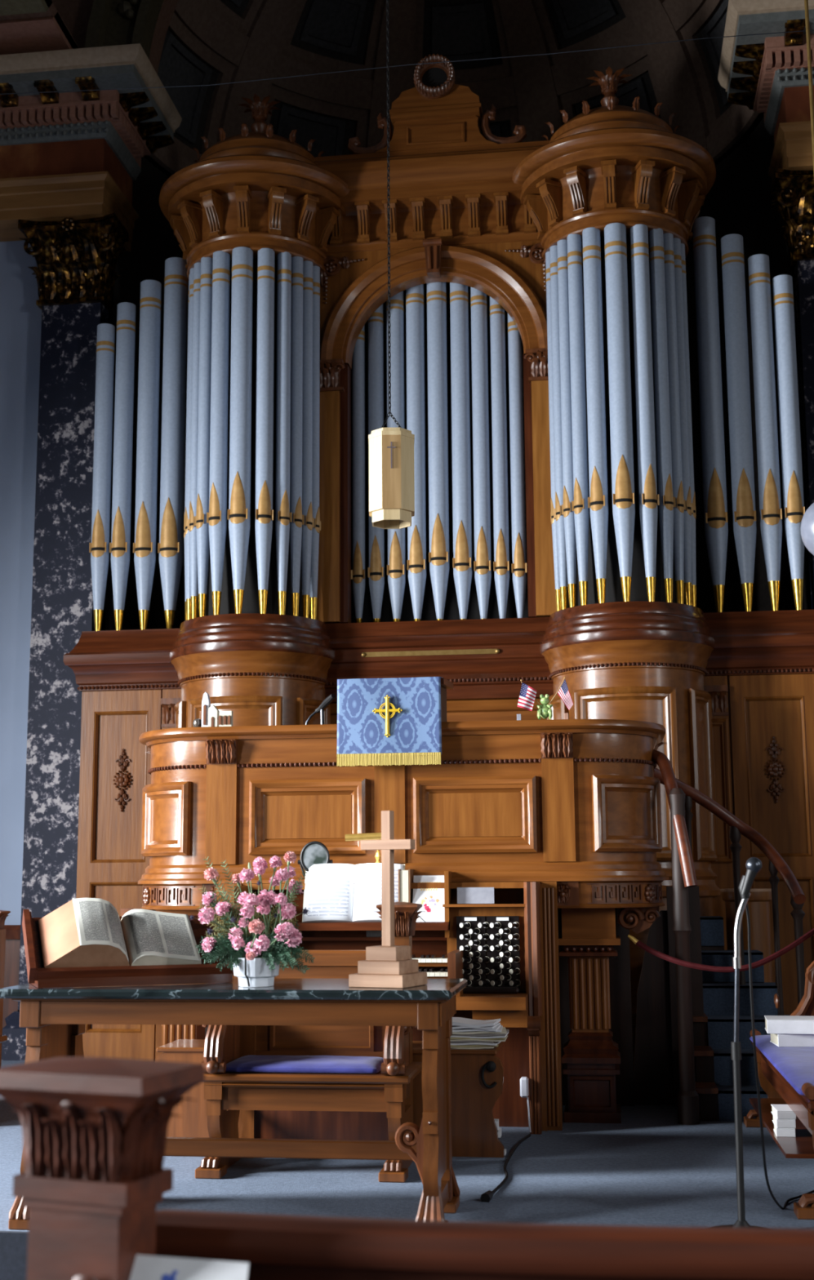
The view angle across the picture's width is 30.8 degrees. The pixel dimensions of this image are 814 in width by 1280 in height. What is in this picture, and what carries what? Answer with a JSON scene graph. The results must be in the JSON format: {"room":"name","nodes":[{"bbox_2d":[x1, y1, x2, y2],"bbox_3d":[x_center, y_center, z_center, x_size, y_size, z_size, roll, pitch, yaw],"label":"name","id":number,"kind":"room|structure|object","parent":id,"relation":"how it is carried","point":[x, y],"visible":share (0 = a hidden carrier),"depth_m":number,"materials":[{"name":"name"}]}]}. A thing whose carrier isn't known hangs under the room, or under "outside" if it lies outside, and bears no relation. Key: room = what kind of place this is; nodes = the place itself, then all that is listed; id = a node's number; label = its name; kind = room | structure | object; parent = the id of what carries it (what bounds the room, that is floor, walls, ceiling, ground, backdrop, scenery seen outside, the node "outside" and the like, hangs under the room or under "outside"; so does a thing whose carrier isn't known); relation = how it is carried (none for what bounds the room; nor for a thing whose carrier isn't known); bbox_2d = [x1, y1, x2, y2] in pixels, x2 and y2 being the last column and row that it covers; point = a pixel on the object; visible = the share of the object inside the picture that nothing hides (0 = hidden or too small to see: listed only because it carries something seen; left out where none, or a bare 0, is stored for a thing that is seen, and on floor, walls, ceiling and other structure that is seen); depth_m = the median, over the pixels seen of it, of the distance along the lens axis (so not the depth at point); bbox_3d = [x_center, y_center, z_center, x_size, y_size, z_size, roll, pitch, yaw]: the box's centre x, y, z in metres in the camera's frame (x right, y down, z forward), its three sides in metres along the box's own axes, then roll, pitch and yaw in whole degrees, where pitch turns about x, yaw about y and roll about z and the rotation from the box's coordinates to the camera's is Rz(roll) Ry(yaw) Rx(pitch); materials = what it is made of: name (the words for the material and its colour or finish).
{"room":"church","nodes":[
{"label":"church","id":0,"kind":"room"},
{"bbox_2d":[0,240,41,924],"bbox_3d":[-3.732,-0.287,10.334,3.150,6.145,0.250,-2,-9,7],"label":"wall","id":1,"kind":"structure","parent":0,"point":[20,317],"depth_m":10.14,"materials":[{"name":"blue paint"}]},
{"bbox_2d":[2,924,20,1027],"bbox_3d":[-3.893,2.307,9.737,2.840,0.835,0.140,-2,-9,7],"label":"baseboard","id":2,"kind":"structure","parent":1,"relation":"attached to","point":[11,949],"depth_m":9.56,"materials":[{"name":"brown wood"}]},
{"bbox_2d":[0,0,79,55],"bbox_3d":[-4.038,-5.148,9.229,3.100,1.860,3.091,-2,-9,7],"label":"ceiling","id":3,"kind":"structure","parent":0,"point":[26,26],"depth_m":9.96,"materials":[{"name":"paint"}]},
{"bbox_2d":[0,43,182,252],"bbox_3d":[-3.553,-3.341,10.489,3.725,1.010,1.015,-2,-9,7],"label":"cornice","id":4,"kind":"structure","parent":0,"point":[76,155],"depth_m":10.14,"materials":[{"name":"paint"}]},
{"bbox_2d":[51,0,178,74],"bbox_3d":[0.205,-5.266,10.429,8.400,2.740,0.200,-2,-9,7],"label":"wall","id":5,"kind":"structure","parent":0,"point":[75,14],"depth_m":10.54,"materials":[{"name":"paint"}]},
{"bbox_2d":[84,0,164,59],"bbox_3d":[0.180,-5.155,10.210,4.900,2.450,0.200,-2,-9,7],"label":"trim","id":6,"kind":"structure","parent":5,"relation":"attached to","point":[111,22],"depth_m":10.33,"materials":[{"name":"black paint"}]},
{"bbox_2d":[157,0,729,157],"bbox_3d":[0.380,-4.823,11.680,4.551,1.868,2.189,-2,-9,7],"label":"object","id":7,"kind":"structure","parent":5,"relation":"attached to","point":[462,28],"depth_m":11.96,"materials":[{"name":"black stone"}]},
{"bbox_2d":[143,0,764,177],"bbox_3d":[0.355,-4.729,11.464,4.680,2.329,2.645,-2,-9,7],"label":"ceiling panels","id":8,"kind":"object","parent":5,"relation":"attached to","point":[531,91],"depth_m":11.82,"materials":[{"name":"brown paint"}]},
{"bbox_2d":[0,1060,813,1231],"bbox_3d":[0.150,2.578,8.341,11.200,0.205,7.620,-2,-9,7],"label":"floor","id":9,"kind":"structure","parent":0,"point":[649,1168],"depth_m":5.48,"materials":[{"name":"blue carpet"}]},
{"bbox_2d":[0,910,10,1067],"bbox_3d":[-2.425,1.784,7.026,0.941,0.976,0.555,-2,-9,7],"label":"settee","id":10,"kind":"object","parent":9,"relation":"on","point":[3,913],"visible":1,"depth_m":7.21,"materials":[{"name":"brown wood"}]},
{"bbox_2d":[0,1231,28,1279],"bbox_3d":[-0.353,2.063,4.589,11.200,0.385,0.020,-2,-9,7],"label":"step","id":11,"kind":"structure","parent":9,"relation":"attached to","point":[13,1244],"depth_m":4.72,"materials":[{"name":"blue carpet"}]},
{"bbox_2d":[1,213,128,1060],"bbox_3d":[-2.302,-0.126,9.736,0.706,5.614,0.522,-2,-9,7],"label":"marble pilaster","id":12,"kind":"object","parent":9,"relation":"on","point":[75,273],"visible":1,"depth_m":9.89,"materials":[{"name":"black stone"}]},
{"bbox_2d":[0,977,467,1230],"bbox_3d":[-0.571,1.548,4.982,1.515,0.760,0.570,-2,-9,7],"label":"table","id":13,"kind":"object","parent":9,"relation":"on","point":[55,1020],"visible":0.59,"depth_m":4.82,"materials":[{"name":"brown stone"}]},
{"bbox_2d":[22,909,233,988],"bbox_3d":[-0.970,1.062,5.133,0.690,0.253,0.340,3,-10,-19],"label":"stand","id":14,"kind":"object","parent":13,"relation":"on","point":[39,977],"visible":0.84,"depth_m":4.99,"materials":[{"name":"brown wood"}]},
{"bbox_2d":[36,897,202,968],"bbox_3d":[-0.991,1.013,5.108,0.540,0.241,0.308,3,-10,-19],"label":"open book","id":15,"kind":"object","parent":14,"relation":"on","point":[82,932],"visible":1,"depth_m":5.06,"materials":[{"name":"paper"}]},
{"bbox_2d":[232,957,279,986],"bbox_3d":[-0.503,1.104,4.927,0.148,0.096,0.148,4,-10,-25],"label":"flower pot","id":16,"kind":"object","parent":13,"relation":"on","point":[255,972],"visible":0.88,"depth_m":4.87,"materials":[{"name":"white ceramic"}]},
{"bbox_2d":[188,851,315,973],"bbox_3d":[-0.517,0.903,4.895,0.434,0.400,0.332,-2,-9,7],"label":"bouquet","id":17,"kind":"object","parent":16,"relation":"in","point":[245,934],"visible":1,"depth_m":4.89,"materials":[{"name":"pink plant"}]},
{"bbox_2d":[348,810,426,988],"bbox_3d":[-0.063,0.859,4.928,0.196,0.575,0.196,-5,-10,24],"label":"wooden cross","id":18,"kind":"object","parent":13,"relation":"on","point":[387,965],"visible":1,"depth_m":4.89,"materials":[{"name":"brown wood"}]},
{"bbox_2d":[195,902,426,1182],"bbox_3d":[-0.368,1.563,5.882,0.868,1.016,0.589,-2,-9,7],"label":"settee","id":19,"kind":"object","parent":9,"relation":"on","point":[263,1105],"visible":0.44,"depth_m":5.88,"materials":[{"name":"brown wood"}]},
{"bbox_2d":[225,1054,383,1073],"bbox_3d":[-0.395,1.668,5.823,0.618,0.040,0.336,-2,-9,7],"label":"seat cushion","id":20,"kind":"object","parent":19,"relation":"on","point":[250,1063],"visible":0.91,"depth_m":5.70,"materials":[{"name":"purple fabric"}]},
{"bbox_2d":[155,1039,504,1157],"bbox_3d":[-0.317,1.920,6.218,1.466,0.420,0.347,-2,-9,7],"label":"bench","id":21,"kind":"object","parent":9,"relation":"on","point":[477,1079],"visible":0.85,"depth_m":6.01,"materials":[{"name":"brown wood"}]},
{"bbox_2d":[215,871,562,1133],"bbox_3d":[-0.107,1.638,6.750,1.595,1.146,0.700,-2,-9,7],"label":"organ console","id":22,"kind":"object","parent":9,"relation":"on","point":[506,950],"visible":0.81,"depth_m":6.70,"materials":[{"name":"brown wood"}]},
{"bbox_2d":[297,840,333,877],"bbox_3d":[-0.432,1.044,6.951,0.164,0.194,0.034,-2,-9,7],"label":"oval mirror","id":23,"kind":"object","parent":22,"relation":"on","point":[314,852],"visible":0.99,"depth_m":6.94,"materials":[{"name":"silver metal"}]},
{"bbox_2d":[302,844,326,869],"bbox_3d":[-0.434,1.022,6.941,0.124,0.136,0.002,-2,-9,7],"label":"mirror glass","id":24,"kind":"object","parent":23,"relation":"attached to","point":[313,854],"depth_m":6.94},
{"bbox_2d":[302,862,404,921],"bbox_3d":[-0.250,1.174,6.856,0.472,0.273,0.121,-2,-9,7],"label":"book","id":25,"kind":"object","parent":22,"relation":"on","point":[331,894],"visible":0.83,"depth_m":6.85,"materials":[{"name":"white paper"}]},
{"bbox_2d":[398,869,413,902],"bbox_3d":[-0.003,1.189,6.877,0.054,0.240,0.145,-2,-9,7],"label":"closed book","id":26,"kind":"object","parent":22,"relation":"on","point":[405,877],"visible":0.57,"depth_m":6.82,"materials":[{"name":"beige paper"}]},
{"bbox_2d":[412,875,444,921],"bbox_3d":[0.104,1.192,6.813,0.155,0.209,0.092,-2,-9,7],"label":"booklet","id":27,"kind":"object","parent":22,"relation":"on","point":[432,900],"visible":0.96,"depth_m":6.80,"materials":[{"name":"white paper"}]},
{"bbox_2d":[457,887,493,903],"bbox_3d":[0.315,1.172,6.777,0.170,0.073,0.007,-2,-9,7],"label":"card","id":28,"kind":"object","parent":22,"relation":"on","point":[464,895],"visible":1,"depth_m":6.77,"materials":[{"name":"white paper"}]},
{"bbox_2d":[120,719,703,1123],"bbox_3d":[0.016,1.379,7.349,2.865,1.845,1.079,-2,-9,7],"label":"pulpit","id":29,"kind":"object","parent":9,"relation":"on","point":[575,804],"visible":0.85,"depth_m":7.03,"materials":[{"name":"brown wood"}]},
{"bbox_2d":[201,692,232,727],"bbox_3d":[-0.929,0.343,7.239,0.150,0.178,0.049,-2,-9,7],"label":"church","id":30,"kind":"object","parent":29,"relation":"on","point":[211,716],"visible":0.94,"depth_m":7.22,"materials":[{"name":"white plastic"}]},
{"bbox_2d":[440,677,453,721],"bbox_3d":[-0.047,0.310,7.283,0.510,0.245,0.460,-2,-9,7],"label":"desk","id":31,"kind":"object","parent":29,"relation":"on","point":[446,684],"visible":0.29,"depth_m":7.27,"materials":[{"name":"brown wood"}]},
{"bbox_2d":[336,676,441,766],"bbox_3d":[-0.057,0.404,7.223,0.501,0.455,0.476,-2,-9,7],"label":"cloth","id":32,"kind":"object","parent":31,"relation":"on","point":[395,721],"visible":0.99,"depth_m":7.00,"materials":[{"name":"blue fabric"}]},
{"bbox_2d":[536,693,552,719],"bbox_3d":[0.652,0.319,6.993,0.077,0.123,0.068,-2,-9,7],"label":"frog figurine","id":33,"kind":"object","parent":29,"relation":"on","point":[544,712],"visible":1,"depth_m":6.98,"materials":[{"name":"green ceramic"}]},
{"bbox_2d":[516,679,542,711],"bbox_3d":[0.582,0.261,6.987,0.123,0.152,0.026,0,-9,-1],"label":"flag","id":34,"kind":"object","parent":33,"relation":"attached to","point":[526,699],"visible":1,"depth_m":6.98,"materials":[{"name":"multicoloured fabric"}]},
{"bbox_2d":[63,53,813,1071],"bbox_3d":[0.186,-0.626,9.273,4.760,6.418,1.308,-2,-9,7],"label":"organ case","id":35,"kind":"object","parent":9,"relation":"on","point":[731,694],"visible":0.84,"depth_m":9.18,"materials":[{"name":"brown wood"}]},
{"bbox_2d":[88,323,115,631],"bbox_3d":[-2.003,-1.071,9.700,0.120,2.075,0.123,-2,-9,7],"label":"pipe","id":36,"kind":"object","parent":35,"relation":"on","point":[99,548],"visible":1,"depth_m":9.66,"materials":[{"name":"metal"}]},
{"bbox_2d":[109,302,135,630],"bbox_3d":[-1.867,-1.143,9.694,0.124,2.214,0.127,-2,-9,7],"label":"pipe","id":37,"kind":"object","parent":35,"relation":"on","point":[119,546],"visible":1,"depth_m":9.66,"materials":[{"name":"metal"}]},
{"bbox_2d":[63,628,181,692],"bbox_3d":[-1.603,0.162,9.620,1.080,0.390,0.645,-2,-9,7],"label":"cornice","id":38,"kind":"structure","parent":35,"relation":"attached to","point":[135,660],"depth_m":9.37,"materials":[{"name":"brown wood"}]},
{"bbox_2d":[133,280,161,629],"bbox_3d":[-1.703,-1.219,9.684,0.140,2.358,0.143,-2,-9,7],"label":"pipe","id":39,"kind":"object","parent":35,"relation":"on","point":[150,303],"visible":1,"depth_m":9.64,"materials":[{"name":"metal"}]},
{"bbox_2d":[157,257,188,628],"bbox_3d":[-1.531,-1.295,9.673,0.156,2.502,0.159,-2,-9,7],"label":"pipe","id":40,"kind":"object","parent":35,"relation":"on","point":[170,547],"visible":0.98,"depth_m":9.62,"materials":[{"name":"metal"}]},
{"bbox_2d":[183,274,190,620],"bbox_3d":[-1.384,-1.241,9.469,0.074,2.328,0.079,2,-9,-13],"label":"pipe","id":41,"kind":"object","parent":35,"relation":"on","point":[189,274],"visible":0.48,"depth_m":9.43,"materials":[{"name":"metal"}]},
{"bbox_2d":[184,267,194,619],"bbox_3d":[-1.363,-1.255,9.386,0.078,2.328,0.083,5,-10,-28],"label":"pipe","id":42,"kind":"object","parent":35,"relation":"on","point":[192,270],"visible":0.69,"depth_m":9.35,"materials":[{"name":"metal"}]},
{"bbox_2d":[187,262,200,618],"bbox_3d":[-1.323,-1.268,9.305,0.083,2.328,0.086,7,-12,-39],"label":"pipe","id":43,"kind":"object","parent":35,"relation":"on","point":[197,282],"visible":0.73,"depth_m":9.26,"materials":[{"name":"metal"}]},
{"bbox_2d":[194,257,213,617],"bbox_3d":[-1.262,-1.281,9.229,0.092,2.328,0.093,9,-13,-44],"label":"pipe","id":44,"kind":"object","parent":35,"relation":"on","point":[206,263],"visible":0.91,"depth_m":9.20,"materials":[{"name":"metal"}]},
{"bbox_2d":[206,250,230,614],"bbox_3d":[-1.166,-1.293,9.157,0.110,2.328,0.112,-5,-10,27],"label":"pipe","id":45,"kind":"object","parent":35,"relation":"on","point":[216,517],"visible":1,"depth_m":9.12,"materials":[{"name":"metal"}]},
{"bbox_2d":[227,246,253,613],"bbox_3d":[-1.027,-1.302,9.110,0.133,2.328,0.136,-2,-9,7],"label":"pipe","id":46,"kind":"object","parent":35,"relation":"on","point":[240,436],"visible":1,"depth_m":9.07,"materials":[{"name":"metal"}]},
{"bbox_2d":[254,248,275,613],"bbox_3d":[-0.879,-1.302,9.120,0.110,2.328,0.112,2,-9,-13],"label":"pipe","id":47,"kind":"object","parent":35,"relation":"on","point":[264,511],"visible":1,"depth_m":9.09,"materials":[{"name":"metal"}]},
{"bbox_2d":[275,251,292,614],"bbox_3d":[-0.768,-1.295,9.165,0.093,2.328,0.092,5,-11,-30],"label":"pipe","id":48,"kind":"object","parent":35,"relation":"on","point":[283,517],"visible":1,"depth_m":9.14,"materials":[{"name":"metal"}]},
{"bbox_2d":[289,256,304,616],"bbox_3d":[-0.692,-1.287,9.220,0.085,2.328,0.082,9,-13,-44],"label":"pipe","id":49,"kind":"object","parent":35,"relation":"on","point":[297,277],"visible":1,"depth_m":9.19,"materials":[{"name":"metal"}]},
{"bbox_2d":[301,261,314,617],"bbox_3d":[-0.632,-1.276,9.286,0.078,2.328,0.082,-6,-11,30],"label":"pipe","id":50,"kind":"object","parent":35,"relation":"on","point":[308,282],"visible":0.96,"depth_m":9.26,"materials":[{"name":"metal"}]},
{"bbox_2d":[309,266,320,619],"bbox_3d":[-0.587,-1.264,9.365,0.074,2.328,0.079,-5,-10,28],"label":"pipe","id":51,"kind":"object","parent":35,"relation":"on","point":[316,530],"visible":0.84,"depth_m":9.33,"materials":[{"name":"metal"}]},
{"bbox_2d":[351,324,364,622],"bbox_3d":[-0.316,-1.104,9.591,0.091,2.080,0.091,-2,-9,7],"label":"pipe","id":52,"kind":"object","parent":35,"relation":"on","point":[357,571],"visible":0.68,"depth_m":9.55,"materials":[{"name":"metal"}]},
{"bbox_2d":[368,303,384,622],"bbox_3d":[-0.200,-1.163,9.585,0.102,2.194,0.105,-2,-9,7],"label":"pipe","id":53,"kind":"object","parent":35,"relation":"on","point":[375,335],"visible":0.74,"depth_m":9.60,"materials":[{"name":"metal"}]},
{"bbox_2d":[386,290,405,622],"bbox_3d":[-0.072,-1.205,9.574,0.116,2.272,0.119,-2,-9,7],"label":"pipe","id":54,"kind":"object","parent":35,"relation":"on","point":[396,566],"visible":0.66,"depth_m":9.57,"materials":[{"name":"metal"}]},
{"bbox_2d":[405,284,426,621],"bbox_3d":[0.059,-1.226,9.560,0.120,2.307,0.123,-2,-9,7],"label":"pipe","id":55,"kind":"object","parent":35,"relation":"on","point":[416,533],"visible":0.85,"depth_m":9.53,"materials":[{"name":"metal"}]},
{"bbox_2d":[426,282,448,620],"bbox_3d":[0.201,-1.233,9.542,0.130,2.313,0.133,-2,-9,7],"label":"pipe","id":56,"kind":"object","parent":35,"relation":"on","point":[437,432],"visible":0.88,"depth_m":9.50,"materials":[{"name":"metal"}]},
{"bbox_2d":[449,282,471,619],"bbox_3d":[0.349,-1.233,9.522,0.122,2.305,0.125,-2,-9,7],"label":"pipe","id":57,"kind":"object","parent":35,"relation":"on","point":[459,295],"visible":0.87,"depth_m":9.48,"materials":[{"name":"metal"}]},
{"bbox_2d":[470,287,491,618],"bbox_3d":[0.477,-1.219,9.502,0.108,2.269,0.111,-2,-9,7],"label":"pipe","id":58,"kind":"object","parent":35,"relation":"on","point":[481,461],"visible":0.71,"depth_m":9.46,"materials":[{"name":"metal"}]},
{"bbox_2d":[489,296,509,618],"bbox_3d":[0.596,-1.189,9.482,0.099,2.202,0.101,-2,-9,7],"label":"pipe","id":59,"kind":"object","parent":35,"relation":"on","point":[498,375],"visible":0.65,"depth_m":9.44,"materials":[{"name":"metal"}]},
{"bbox_2d":[507,313,527,617],"bbox_3d":[0.708,-1.133,9.457,0.096,2.082,0.097,-2,-9,7],"label":"pipe","id":60,"kind":"object","parent":35,"relation":"on","point":[519,571],"visible":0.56,"depth_m":9.42,"materials":[{"name":"metal"}]},
{"bbox_2d":[545,251,561,611],"bbox_3d":[0.918,-1.306,9.169,0.074,2.328,0.079,2,-9,-13],"label":"pipe","id":61,"kind":"object","parent":35,"relation":"on","point":[557,596],"visible":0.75,"depth_m":9.14,"materials":[{"name":"metal"}]},
{"bbox_2d":[549,245,568,609],"bbox_3d":[0.938,-1.320,9.086,0.078,2.328,0.083,5,-10,-28],"label":"pipe","id":62,"kind":"object","parent":35,"relation":"on","point":[559,517],"visible":0.82,"depth_m":9.05,"materials":[{"name":"metal"}]},
{"bbox_2d":[556,240,576,607],"bbox_3d":[0.978,-1.333,9.005,0.083,2.328,0.086,7,-12,-39],"label":"pipe","id":63,"kind":"object","parent":35,"relation":"on","point":[562,245],"visible":0.89,"depth_m":8.97,"materials":[{"name":"metal"}]},
{"bbox_2d":[567,233,588,605],"bbox_3d":[1.040,-1.346,8.929,0.092,2.328,0.093,9,-13,-44],"label":"pipe","id":64,"kind":"object","parent":35,"relation":"on","point":[580,504],"visible":1,"depth_m":8.90,"materials":[{"name":"metal"}]},
{"bbox_2d":[582,226,608,603],"bbox_3d":[1.135,-1.358,8.858,0.110,2.328,0.112,-5,-10,27],"label":"pipe","id":65,"kind":"object","parent":35,"relation":"on","point":[597,500],"visible":1,"depth_m":8.83,"materials":[{"name":"metal"}]},
{"bbox_2d":[604,222,635,601],"bbox_3d":[1.275,-1.367,8.811,0.133,2.328,0.136,-2,-9,7],"label":"pipe","id":66,"kind":"object","parent":35,"relation":"on","point":[615,233],"visible":1,"depth_m":8.77,"materials":[{"name":"metal"}]},
{"bbox_2d":[630,224,659,601],"bbox_3d":[1.422,-1.366,8.820,0.110,2.328,0.112,2,-9,-13],"label":"pipe","id":67,"kind":"object","parent":35,"relation":"on","point":[648,498],"visible":1,"depth_m":8.79,"materials":[{"name":"metal"}]},
{"bbox_2d":[648,228,675,602],"bbox_3d":[1.534,-1.360,8.865,0.093,2.328,0.092,5,-11,-30],"label":"pipe","id":68,"kind":"object","parent":35,"relation":"on","point":[661,393],"visible":1,"depth_m":8.84,"materials":[{"name":"metal"}]},
{"bbox_2d":[662,233,685,604],"bbox_3d":[1.610,-1.351,8.920,0.085,2.328,0.082,9,-13,-44],"label":"pipe","id":69,"kind":"object","parent":35,"relation":"on","point":[668,254],"visible":0.89,"depth_m":8.89,"materials":[{"name":"metal"}]},
{"bbox_2d":[673,238,692,605],"bbox_3d":[1.670,-1.341,8.986,0.078,2.328,0.082,-6,-11,30],"label":"pipe","id":70,"kind":"object","parent":35,"relation":"on","point":[677,242],"visible":0.77,"depth_m":8.95,"materials":[{"name":"metal"}]},
{"bbox_2d":[680,243,696,607],"bbox_3d":[1.714,-1.329,9.065,0.074,2.328,0.079,-5,-10,28],"label":"pipe","id":71,"kind":"object","parent":35,"relation":"on","point":[682,246],"visible":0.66,"depth_m":9.03,"materials":[{"name":"metal"}]},
{"bbox_2d":[692,216,728,612],"bbox_3d":[1.899,-1.415,9.210,0.144,2.543,0.147,-2,-9,7],"label":"pipe","id":72,"kind":"object","parent":35,"relation":"on","point":[708,335],"visible":1,"depth_m":9.16,"materials":[{"name":"metal"}]},
{"bbox_2d":[720,233,756,611],"bbox_3d":[2.070,-1.357,9.177,0.140,2.416,0.143,-2,-9,7],"label":"pipe","id":73,"kind":"object","parent":35,"relation":"on","point":[744,511],"visible":1,"depth_m":9.13,"materials":[{"name":"metal"}]},
{"bbox_2d":[703,609,813,676],"bbox_3d":[2.045,0.059,9.145,1.080,0.390,0.645,-2,-9,7],"label":"cornice","id":74,"kind":"structure","parent":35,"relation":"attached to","point":[765,643],"depth_m":8.86,"materials":[{"name":"brown wood"}]},
{"bbox_2d":[747,253,782,610],"bbox_3d":[2.228,-1.291,9.145,0.132,2.273,0.135,-2,-9,7],"label":"pipe","id":75,"kind":"object","parent":35,"relation":"on","point":[765,403],"visible":1,"depth_m":9.11,"materials":[{"name":"metal"}]},
{"bbox_2d":[772,274,804,609],"bbox_3d":[2.367,-1.224,9.116,0.124,2.130,0.127,-2,-9,7],"label":"pipe","id":76,"kind":"object","parent":35,"relation":"on","point":[783,296],"visible":0.98,"depth_m":9.08,"materials":[{"name":"metal"}]},
{"bbox_2d":[480,1133,530,1202],"bbox_3d":[0.401,2.044,5.777,0.050,0.036,1.345,-2,-9,10],"label":"cable","id":77,"kind":"object","parent":9,"relation":"on","point":[486,1197],"visible":1,"depth_m":5.43,"materials":[{"name":"black rubber"}]},
{"bbox_2d":[652,749,805,1124],"bbox_3d":[1.638,1.459,7.504,0.812,1.746,1.540,-2,-9,7],"label":"stairs","id":78,"kind":"structure","parent":9,"relation":"on","point":[706,1091],"depth_m":7.23,"materials":[{"name":"brown wood"}]},
{"bbox_2d":[711,857,765,1227],"bbox_3d":[1.039,1.282,4.691,0.240,1.170,0.240,-2,-9,7],"label":"microphone stand","id":79,"kind":"object","parent":9,"relation":"on","point":[753,864],"visible":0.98,"depth_m":4.68,"materials":[{"name":"black metal"}]},
{"bbox_2d":[745,902,813,1209],"bbox_3d":[1.291,1.408,5.075,0.071,1.054,0.892,-6,-11,29],"label":"microphone cable","id":80,"kind":"object","parent":79,"relation":"hanging from","point":[746,906],"visible":0.96,"depth_m":4.75,"materials":[{"name":"black rubber"}]},
{"bbox_2d":[743,960,813,1219],"bbox_3d":[1.693,1.538,5.818,0.589,1.016,1.988,-2,-9,7],"label":"settee","id":81,"kind":"object","parent":9,"relation":"on","point":[773,1083],"visible":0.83,"depth_m":6.03,"materials":[{"name":"brown wood"}]},
{"bbox_2d":[749,1097,813,1158],"bbox_3d":[1.621,1.917,5.833,0.400,0.015,1.350,-2,-9,7],"label":"shelf","id":82,"kind":"object","parent":81,"relation":"attached to","point":[801,1146],"visible":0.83,"depth_m":5.54,"materials":[{"name":"brown wood"}]},
{"bbox_2d":[749,1034,813,1095],"bbox_3d":[1.617,1.653,5.820,0.366,0.039,1.794,-2,-9,7],"label":"seat cushion","id":83,"kind":"object","parent":81,"relation":"on","point":[795,1064],"visible":0.65,"depth_m":5.70,"materials":[{"name":"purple fabric"}]},
{"bbox_2d":[769,1033,813,1046],"bbox_3d":[1.661,1.670,6.200,0.240,0.052,0.200,-1,-9,3],"label":"book","id":84,"kind":"object","parent":83,"relation":"on","point":[778,1039],"visible":0.8,"depth_m":6.11,"materials":[{"name":"beige paper"}]},
{"bbox_2d":[764,1015,813,1034],"bbox_3d":[1.635,1.615,6.202,0.250,0.055,0.210,-2,-9,10],"label":"book","id":85,"kind":"object","parent":84,"relation":"on","point":[800,1024],"visible":1,"depth_m":6.11,"materials":[{"name":"beige paper"}]},
{"bbox_2d":[768,168,813,609],"bbox_3d":[2.733,-0.268,9.081,0.706,5.614,0.522,-2,-9,7],"label":"marble pilaster","id":86,"kind":"object","parent":9,"relation":"on","point":[792,192],"visible":1,"depth_m":9.49,"materials":[{"name":"black stone"}]},
{"bbox_3d":[2.153,1.709,6.975,0.260,1.045,0.260,-2,-9,7],"label":"stanchion","id":87,"kind":"object","parent":9,"relation":"on","visible":0},
{"bbox_2d":[627,928,813,972],"bbox_3d":[1.613,1.362,6.801,1.149,0.312,0.302,1,-9,-9],"label":"rope","id":88,"kind":"object","parent":87,"relation":"hanging from","point":[684,963],"visible":0.94,"depth_m":6.68,"materials":[{"name":"red fabric"}]},
{"bbox_2d":[0,30,813,94],"bbox_3d":[-0.273,-2.980,7.672,6.050,0.088,0.004,-2,-9,7],"label":"wire","id":89,"kind":"object","parent":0,"point":[804,30],"visible":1,"depth_m":7.63,"materials":[{"name":"metal"}]},
{"bbox_2d":[165,0,732,155],"bbox_3d":[0.380,-4.743,11.660,4.840,2.420,2.420,-2,-9,7],"label":"ceiling","id":90,"kind":"structure","parent":0,"point":[350,126],"depth_m":12.05,"materials":[{"name":"stone"}]},
{"bbox_2d":[101,116,811,631],"bbox_3d":[0.412,-0.392,10.963,4.880,6.495,2.440,-2,-9,7],"label":"wall","id":91,"kind":"structure","parent":0,"point":[738,201],"depth_m":10.78,"materials":[{"name":"paint"}]},
{"bbox_2d":[720,888,773,982],"bbox_3d":[1.881,1.889,8.076,0.284,1.047,0.284,-2,-9,7],"label":"panel","id":92,"kind":"object","parent":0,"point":[758,902],"visible":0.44,"depth_m":8.03,"materials":[{"name":"brown wood"}]},
{"bbox_2d":[717,0,813,177],"bbox_3d":[3.955,-3.553,9.512,3.725,1.010,1.015,-2,-9,7],"label":"cornice","id":93,"kind":"structure","parent":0,"point":[767,74],"depth_m":9.52,"materials":[{"name":"paint"}]},
{"bbox_3d":[-1.004,-7.367,1.632,11.200,0.200,12.600,-2,-9,7],"label":"ceiling","id":94,"kind":"structure","parent":0,"visible":0},
{"bbox_2d":[368,0,414,528],"bbox_3d":[-0.084,-3.406,6.693,0.197,5.915,0.198,0,-9,-2],"label":"hanging lantern","id":95,"kind":"object","parent":94,"relation":"hanging from","point":[391,450],"visible":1,"depth_m":6.18,"materials":[{"name":"beige glass"}]},
{"bbox_2d":[800,0,813,555],"bbox_3d":[1.710,-3.344,6.441,0.271,6.136,0.271,-2,-9,7],"label":"globe lamp","id":96,"kind":"object","parent":94,"relation":"hanging from","point":[806,528],"visible":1,"depth_m":6.23,"materials":[{"name":"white glass"}]},
{"bbox_3d":[-1.062,1.460,-0.726,11.200,0.120,10.760,-2,-9,7],"label":"floor","id":97,"kind":"structure","parent":0,"visible":0},
{"bbox_2d":[0,1056,813,1279],"bbox_3d":[0.393,1.216,2.038,2.037,1.228,0.270,-1,-9,6],"label":"wooden railing","id":98,"kind":"object","parent":97,"relation":"on","point":[93,1181],"visible":1,"depth_m":2.14,"materials":[{"name":"brown wood"}]},
{"bbox_2d":[129,1254,248,1279],"bbox_3d":[-0.360,0.972,2.084,0.258,0.179,0.091,-2,-9,7],"label":"sheet","id":99,"kind":"object","parent":98,"relation":"on","point":[145,1267],"visible":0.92,"depth_m":2.13,"materials":[{"name":"white paper"}]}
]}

